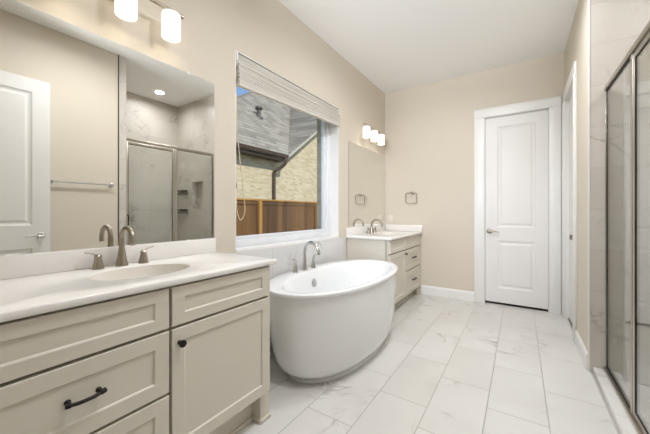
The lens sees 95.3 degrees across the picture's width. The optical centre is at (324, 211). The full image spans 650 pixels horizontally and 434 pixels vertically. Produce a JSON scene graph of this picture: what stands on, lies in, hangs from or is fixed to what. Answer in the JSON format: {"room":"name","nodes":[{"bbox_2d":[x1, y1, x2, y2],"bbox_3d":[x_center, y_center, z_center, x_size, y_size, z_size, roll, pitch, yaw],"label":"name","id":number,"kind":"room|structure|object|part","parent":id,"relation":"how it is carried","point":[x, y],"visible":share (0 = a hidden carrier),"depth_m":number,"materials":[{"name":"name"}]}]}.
{"room":"bathroom","nodes":[
{"label":"bathroom","id":0,"kind":"room"},
{"bbox_2d":[15,0,384,259],"bbox_3d":[-0.550,-0.275,2.518,0.150,3.150,5.400,0,0,33],"label":"wall","id":1,"kind":"structure","parent":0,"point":[266,32],"depth_m":2.17,"materials":[{"name":"beige paint"}]},
{"bbox_2d":[0,0,213,255],"bbox_3d":[-1.099,-0.348,1.541,0.008,1.081,1.214,0,0,33],"label":"wall mirror","id":2,"kind":"object","parent":1,"relation":"attached to","point":[100,136],"visible":1,"depth_m":1.46,"materials":[{"name":"white mirror"}]},
{"bbox_2d":[112,0,137,21],"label":"vanity light","id":3,"kind":"object","parent":1,"relation":"attached to","point":[127,10],"depth_m":1.49,"materials":[{"name":"white glass"}]},
{"bbox_3d":[-1.010,-1.065,1.503,0.098,0.141,0.098,0,0,33],"label":"lamp shade","id":4,"kind":"part","parent":3,"relation":"part of","materials":[{"name":"white glass"}]},
{"bbox_2d":[149,0,184,42],"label":"vanity light","id":5,"kind":"object","parent":1,"relation":"attached to","point":[170,18],"depth_m":1.66,"materials":[{"name":"white glass"}]},
{"bbox_3d":[-0.882,-1.065,1.697,0.098,0.141,0.098,0,0,33],"label":"lamp shade","id":6,"kind":"part","parent":5,"relation":"part of","materials":[{"name":"white glass"}]},
{"bbox_2d":[236,50,338,252],"bbox_3d":[-0.325,-0.448,2.878,0.186,1.521,1.500,0,0,33],"label":"window","id":7,"kind":"structure","parent":1,"relation":"attached to","point":[329,229],"depth_m":3.46,"materials":[{"name":"white plastic"}]},
{"bbox_3d":[-0.385,-0.454,2.918,0.043,1.368,1.360,0,0,33],"label":"sash","id":8,"kind":"part","parent":7,"relation":"part of","materials":[{"name":"clear glass"}]},
{"bbox_3d":[-0.373,-0.462,2.910,0.065,1.493,1.500,0,0,33],"label":"frame","id":9,"kind":"part","parent":7,"relation":"part of","materials":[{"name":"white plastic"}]},
{"bbox_3d":[-0.297,0.298,2.860,0.120,0.029,1.498,0,0,33],"label":"sill","id":10,"kind":"part","parent":7,"relation":"part of","materials":[{"name":"white paint"}]},
{"bbox_2d":[236,51,340,219],"bbox_3d":[-0.260,-0.567,2.838,0.082,1.267,1.488,0,0,33],"label":"window blind","id":11,"kind":"object","parent":1,"relation":"attached to","point":[250,76],"visible":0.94,"depth_m":2.55,"materials":[{"name":"white fabric"}]},
{"bbox_3d":[-0.654,-0.452,2.288,0.007,1.037,0.094,0,0,33],"label":"pull cord","id":12,"kind":"part","parent":11,"relation":"part of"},
{"bbox_3d":[-0.240,-0.980,2.828,0.036,0.080,1.483,0,0,33],"label":"rail","id":13,"kind":"part","parent":11,"relation":"part of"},
{"bbox_2d":[231,237,345,353],"bbox_3d":[-0.264,0.753,2.807,0.010,0.893,1.873,0,0,33],"label":"tile","id":14,"kind":"structure","parent":1,"relation":"attached to","point":[331,250],"depth_m":2.82,"materials":[{"name":"tile"}]},
{"bbox_2d":[349,141,384,227],"bbox_3d":[0.619,-0.341,4.148,0.008,1.076,1.179,0,0,33],"label":"wall mirror","id":15,"kind":"object","parent":1,"relation":"attached to","point":[366,166],"visible":0.99,"depth_m":4.05,"materials":[{"name":"white mirror"}]},
{"bbox_2d":[363,123,384,144],"bbox_3d":[0.650,-1.070,4.063,0.153,0.210,0.630,0,0,33],"label":"vanity light","id":16,"kind":"object","parent":1,"relation":"attached to","point":[368,131],"visible":1,"depth_m":4.01,"materials":[{"name":"white glass"}]},
{"bbox_3d":[0.541,-1.036,3.847,0.098,0.141,0.098,0,0,33],"label":"lamp shade","id":17,"kind":"part","parent":16,"relation":"part of","materials":[{"name":"white glass"}]},
{"bbox_3d":[0.673,-1.036,4.048,0.098,0.141,0.098,0,0,33],"label":"lamp shade","id":18,"kind":"part","parent":16,"relation":"part of","materials":[{"name":"white glass"}]},
{"bbox_3d":[0.805,-1.036,4.248,0.098,0.141,0.098,0,0,33],"label":"lamp shade","id":19,"kind":"part","parent":16,"relation":"part of","materials":[{"name":"white glass"}]},
{"bbox_2d":[317,119,320,228],"bbox_3d":[-0.678,-0.125,2.602,0.145,3.450,5.400,0,0,33],"label":"brick wall","id":20,"kind":"structure","parent":0,"point":[318,120],"depth_m":3.60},
{"bbox_2d":[237,293,619,433],"bbox_3d":[0.458,1.260,1.913,2.240,0.120,5.340,0,0,33],"label":"floor","id":21,"kind":"structure","parent":0,"point":[443,365],"depth_m":2.07,"materials":[{"name":"tile"}]},
{"bbox_2d":[0,265,270,433],"bbox_3d":[-0.852,0.753,1.373,0.599,0.894,1.196,0,0,33],"label":"vanity cabinet","id":22,"kind":"object","parent":21,"relation":"on","point":[193,357],"visible":0.97,"depth_m":1.15,"materials":[{"name":"beige paint"}]},
{"bbox_3d":[-0.811,0.615,0.988,0.042,0.251,0.567,0,0,33],"label":"drawer","id":23,"kind":"part","parent":22,"relation":"part of","materials":[{"name":"beige paint"}]},
{"bbox_3d":[-0.811,0.396,0.988,0.042,0.163,0.567,0,0,33],"label":"drawer","id":24,"kind":"part","parent":22,"relation":"part of","materials":[{"name":"beige paint"}]},
{"bbox_3d":[-0.784,0.609,0.970,0.038,0.018,0.112,0,0,33],"label":"pull handle","id":25,"kind":"part","parent":22,"relation":"part of","materials":[{"name":"black metal"}]},
{"bbox_3d":[-0.811,0.890,0.988,0.042,0.275,0.567,0,0,33],"label":"drawer","id":26,"kind":"part","parent":22,"relation":"part of","materials":[{"name":"beige paint"}]},
{"bbox_2d":[0,238,276,322],"bbox_3d":[-0.857,0.299,1.383,0.581,0.236,1.212,0,0,33],"label":"countertop","id":27,"kind":"structure","parent":22,"relation":"on","point":[32,284],"depth_m":1.30,"materials":[{"name":"white stone"}]},
{"bbox_2d":[0,238,215,279],"bbox_3d":[-1.092,0.228,1.538,0.018,0.094,1.212,0,0,33],"label":"backsplash","id":28,"kind":"structure","parent":27,"relation":"on","point":[23,265],"depth_m":1.42,"materials":[{"name":"white stone"}]},
{"bbox_2d":[84,226,153,269],"bbox_3d":[-0.998,0.172,1.486,0.154,0.206,0.313,0,0,33],"label":"widespread faucet","id":29,"kind":"object","parent":27,"relation":"on","point":[121,260],"visible":1,"depth_m":1.49,"materials":[{"name":"silver metal"}]},
{"bbox_3d":[-1.092,0.240,1.425,0.050,0.070,0.050,0,0,33],"label":"handle","id":30,"kind":"part","parent":29,"relation":"part of","materials":[{"name":"silver metal"}]},
{"bbox_3d":[-0.998,0.172,1.486,0.154,0.206,0.056,0,0,33],"label":"spout","id":31,"kind":"part","parent":29,"relation":"part of","materials":[{"name":"silver metal"}]},
{"bbox_3d":[-0.979,0.240,1.597,0.050,0.070,0.050,0,0,33],"label":"handle","id":32,"kind":"part","parent":29,"relation":"part of","materials":[{"name":"silver metal"}]},
{"bbox_2d":[87,264,189,279],"bbox_3d":[-0.851,0.348,1.389,0.320,0.137,0.420,0,0,33],"label":"basin","id":33,"kind":"object","parent":27,"relation":"in","point":[142,271],"depth_m":1.49,"materials":[{"name":"white ceramic"}]},
{"bbox_3d":[-0.600,0.551,1.241,0.033,0.032,0.032,0,0,33],"label":"knob","id":34,"kind":"part","parent":22,"relation":"part of","materials":[{"name":"black metal"}]},
{"bbox_3d":[-0.492,0.759,1.472,0.042,0.538,0.570,0,0,33],"label":"door","id":35,"kind":"part","parent":22,"relation":"part of","materials":[{"name":"beige paint"}]},
{"bbox_3d":[-0.702,1.190,1.274,0.016,0.020,1.016,0,0,33],"label":"shoe moulding","id":36,"kind":"part","parent":22,"relation":"part of","materials":[{"name":"beige paint"}]},
{"bbox_2d":[270,259,397,383],"bbox_3d":[0.140,0.868,2.616,0.826,0.665,1.616,0,0,33],"label":"bathtub","id":37,"kind":"object","parent":21,"relation":"on","point":[327,320],"visible":0.98,"depth_m":2.06,"materials":[{"name":"white ceramic"}]},
{"bbox_2d":[292,241,320,272],"bbox_3d":[-0.126,0.400,2.684,0.206,0.270,0.365,0,0,33],"label":"tub faucet","id":38,"kind":"object","parent":37,"relation":"on","point":[304,266],"visible":1,"depth_m":2.70,"materials":[{"name":"silver metal"}]},
{"bbox_3d":[-0.260,0.503,2.610,0.052,0.062,0.052,0,0,33],"label":"handle","id":39,"kind":"part","parent":38,"relation":"part of","materials":[{"name":"silver metal"}]},
{"bbox_3d":[-0.126,0.400,2.684,0.206,0.270,0.060,0,0,33],"label":"spout","id":40,"kind":"part","parent":38,"relation":"part of","materials":[{"name":"silver metal"}]},
{"bbox_2d":[347,234,419,308],"bbox_3d":[0.846,0.761,3.963,0.584,0.878,1.240,0,0,33],"label":"vanity cabinet","id":41,"kind":"object","parent":21,"relation":"on","point":[403,252],"visible":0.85,"depth_m":3.60,"materials":[{"name":"beige paint"}]},
{"bbox_2d":[346,224,421,239],"bbox_3d":[0.840,0.315,3.962,0.577,0.236,1.251,0,0,33],"label":"countertop","id":42,"kind":"structure","parent":41,"relation":"on","point":[388,231],"depth_m":4.00,"materials":[{"name":"white stone"}]},
{"bbox_2d":[367,219,382,233],"bbox_3d":[0.644,0.193,4.058,0.227,0.196,0.227,0,0,-12],"label":"widespread faucet","id":43,"kind":"object","parent":42,"relation":"on","point":[370,230],"visible":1,"depth_m":4.04,"materials":[{"name":"silver metal"}]},
{"bbox_2d":[375,233,399,234],"bbox_3d":[0.829,0.364,3.939,0.330,0.137,0.450,0,0,33],"label":"basin","id":44,"kind":"object","parent":42,"relation":"in","point":[375,233],"depth_m":4.11,"materials":[{"name":"white ceramic"}]},
{"bbox_3d":[0.863,0.784,3.556,0.042,0.582,0.543,0,0,33],"label":"door","id":45,"kind":"part","parent":41,"relation":"part of","materials":[{"name":"beige paint"}]},
{"bbox_3d":[0.990,1.190,3.869,0.016,0.020,1.060,0,0,33],"label":"shoe moulding","id":46,"kind":"part","parent":41,"relation":"part of","materials":[{"name":"beige paint"}]},
{"bbox_3d":[1.198,0.626,4.065,0.042,0.268,0.652,0,0,33],"label":"drawer","id":47,"kind":"part","parent":41,"relation":"part of","materials":[{"name":"beige paint"}]},
{"bbox_3d":[1.198,0.406,4.065,0.042,0.150,0.652,0,0,33],"label":"drawer","id":48,"kind":"part","parent":41,"relation":"part of","materials":[{"name":"beige paint"}]},
{"bbox_3d":[1.198,0.924,4.065,0.042,0.303,0.652,0,0,33],"label":"drawer","id":49,"kind":"part","parent":41,"relation":"part of","materials":[{"name":"beige paint"}]},
{"bbox_2d":[278,0,578,93],"bbox_3d":[0.882,-1.910,1.575,3.720,0.120,5.600,0,0,33],"label":"ceiling","id":50,"kind":"structure","parent":0,"point":[397,45],"depth_m":3.07,"materials":[{"name":"white paint"}]},
{"bbox_2d":[385,53,563,314],"bbox_3d":[1.925,-0.275,4.121,2.420,3.150,0.200,0,0,33],"label":"wall","id":51,"kind":"structure","parent":0,"point":[429,128],"depth_m":4.16,"materials":[{"name":"beige paint"}]},
{"bbox_2d":[388,215,392,222],"bbox_3d":[1.015,0.111,4.594,0.076,0.118,0.010,0,0,33],"label":"switch plate","id":52,"kind":"object","parent":51,"relation":"attached to","point":[390,217],"visible":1,"depth_m":4.59,"materials":[{"name":"white plastic"}]},
{"bbox_2d":[405,191,416,203],"bbox_3d":[1.282,-0.211,4.388,0.173,0.183,0.060,0,0,33],"label":"towel ring","id":53,"kind":"object","parent":51,"relation":"attached to","point":[412,192],"visible":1,"depth_m":4.38,"materials":[{"name":"silver metal"}]},
{"bbox_2d":[421,285,473,301],"bbox_3d":[1.702,1.135,4.139,0.699,0.130,0.014,0,0,33],"label":"baseboard","id":54,"kind":"structure","parent":51,"relation":"attached to","point":[428,290],"depth_m":4.12,"materials":[{"name":"white paint"}]},
{"bbox_2d":[474,96,560,314],"bbox_3d":[2.401,-0.074,3.743,0.912,2.548,0.146,0,0,33],"label":"door","id":55,"kind":"structure","parent":51,"relation":"in","point":[517,146],"depth_m":3.71,"materials":[{"name":"white paint"}]},
{"bbox_3d":[2.179,0.255,3.841,0.149,0.066,0.057,0,0,33],"label":"lever handle","id":56,"kind":"part","parent":55,"relation":"part of","materials":[{"name":"silver metal"}]},
{"bbox_3d":[2.409,-0.027,3.748,0.665,2.398,0.040,0,0,33],"label":"panel","id":57,"kind":"part","parent":55,"relation":"part of","materials":[{"name":"white paint"}]},
{"bbox_2d":[564,0,587,351],"bbox_3d":[2.465,-0.275,2.779,0.200,3.150,1.446,0,0,33],"label":"wall","id":58,"kind":"structure","parent":0,"point":[576,49],"depth_m":2.44,"materials":[{"name":"beige paint"}]},
{"bbox_2d":[562,61,576,343],"bbox_3d":[2.556,-0.085,3.030,0.145,2.570,0.883,0,0,33],"label":"door","id":59,"kind":"structure","parent":58,"relation":"in","point":[569,105],"depth_m":3.23,"materials":[{"name":"white paint"}]},
{"bbox_3d":[2.571,-0.035,3.030,0.040,2.430,0.650,0,0,33],"label":"panel","id":60,"kind":"part","parent":59,"relation":"part of","materials":[{"name":"white paint"}]},
{"bbox_2d":[575,330,587,370],"bbox_3d":[2.126,1.135,2.458,0.014,0.130,0.532,0,0,33],"label":"baseboard","id":61,"kind":"structure","parent":58,"relation":"attached to","point":[582,351],"depth_m":2.40,"materials":[{"name":"white paint"}]},
{"bbox_2d":[588,0,589,371],"bbox_3d":[1.980,-0.325,2.221,0.008,3.050,0.010,0,0,33],"label":"trim","id":62,"kind":"structure","parent":58,"relation":"attached to","point":[588,0],"depth_m":2.22,"materials":[{"name":"white paint"}]},
{"bbox_2d":[590,0,649,386],"bbox_3d":[2.525,-0.275,1.942,1.219,3.150,0.138,0,0,33],"label":"wall","id":63,"kind":"structure","parent":0,"point":[615,25],"depth_m":2.13,"materials":[{"name":"tile"}]},
{"bbox_2d":[625,381,649,419],"bbox_3d":[2.155,1.255,1.336,0.930,0.090,1.282,0,0,33],"label":"floor","id":64,"kind":"structure","parent":0,"point":[643,391],"depth_m":1.93,"materials":[{"name":"tile"}]},
{"bbox_2d":[593,367,649,433],"bbox_3d":[1.705,1.218,1.632,0.148,0.125,1.281,0,0,33],"label":"curb","id":65,"kind":"object","parent":64,"relation":"on","point":[620,417],"visible":0.51,"depth_m":1.79,"materials":[{"name":"stone"}]},
{"bbox_2d":[603,20,649,433],"bbox_3d":[1.697,0.119,1.638,0.071,2.069,1.277,0,0,33],"label":"shower door frame","id":66,"kind":"structure","parent":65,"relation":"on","point":[630,406],"depth_m":1.63,"materials":[{"name":"silver glass"}]},
{"bbox_3d":[1.544,0.128,1.380,0.016,1.996,0.616,0,0,33],"label":"door","id":67,"kind":"part","parent":66,"relation":"part of","materials":[{"name":"clear glass"}]},
{"label":"outside","id":68,"kind":"structure","parent":0,"visible":0},
{"bbox_3d":[-2.594,1.600,12.486,13.930,0.300,30.000,0,0,33],"label":"ground","id":69,"kind":"structure","parent":68,"visible":0},
{"bbox_2d":[236,92,316,201],"bbox_3d":[-4.396,-3.486,20.948,16.210,9.872,22.450,0,0,33],"label":"neighbor house","id":70,"kind":"structure","parent":69,"relation":"on","point":[278,142],"depth_m":11.73,"materials":[{"name":"beige brick"}]},
{"bbox_2d":[255,106,262,119],"bbox_3d":[-2.758,-4.120,12.355,0.340,0.540,0.340,0,0,33],"label":"roof vent","id":71,"kind":"object","parent":70,"relation":"attached to","point":[258,114],"depth_m":12.27,"materials":[{"name":"metal"}]},
{"bbox_3d":[0.798,-5.090,14.754,0.300,6.522,8.920,0,0,33],"label":"rake trim","id":72,"kind":"part","parent":70,"relation":"part of","materials":[{"name":"paint"}]},
{"bbox_2d":[236,198,316,235],"bbox_3d":[-0.591,0.569,8.846,0.170,1.762,12.123,0,0,33],"label":"fence","id":73,"kind":"object","parent":69,"relation":"on","point":[262,216],"visible":0.13,"depth_m":7.75,"materials":[{"name":"brown wood"}]},
{"bbox_3d":[-1.598,0.592,7.244,0.089,1.717,0.090,0,0,33],"label":"post","id":74,"kind":"part","parent":73,"relation":"part of","materials":[{"name":"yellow wood"}]},
{"bbox_3d":[-0.638,-0.220,8.803,0.020,0.090,12.000,0,0,33],"label":"rail","id":75,"kind":"part","parent":73,"relation":"part of","materials":[{"name":"brown wood"}]},
{"bbox_3d":[-0.256,0.592,9.281,0.089,1.717,0.090,0,0,33],"label":"post","id":76,"kind":"part","parent":73,"relation":"part of","materials":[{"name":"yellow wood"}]}
]}

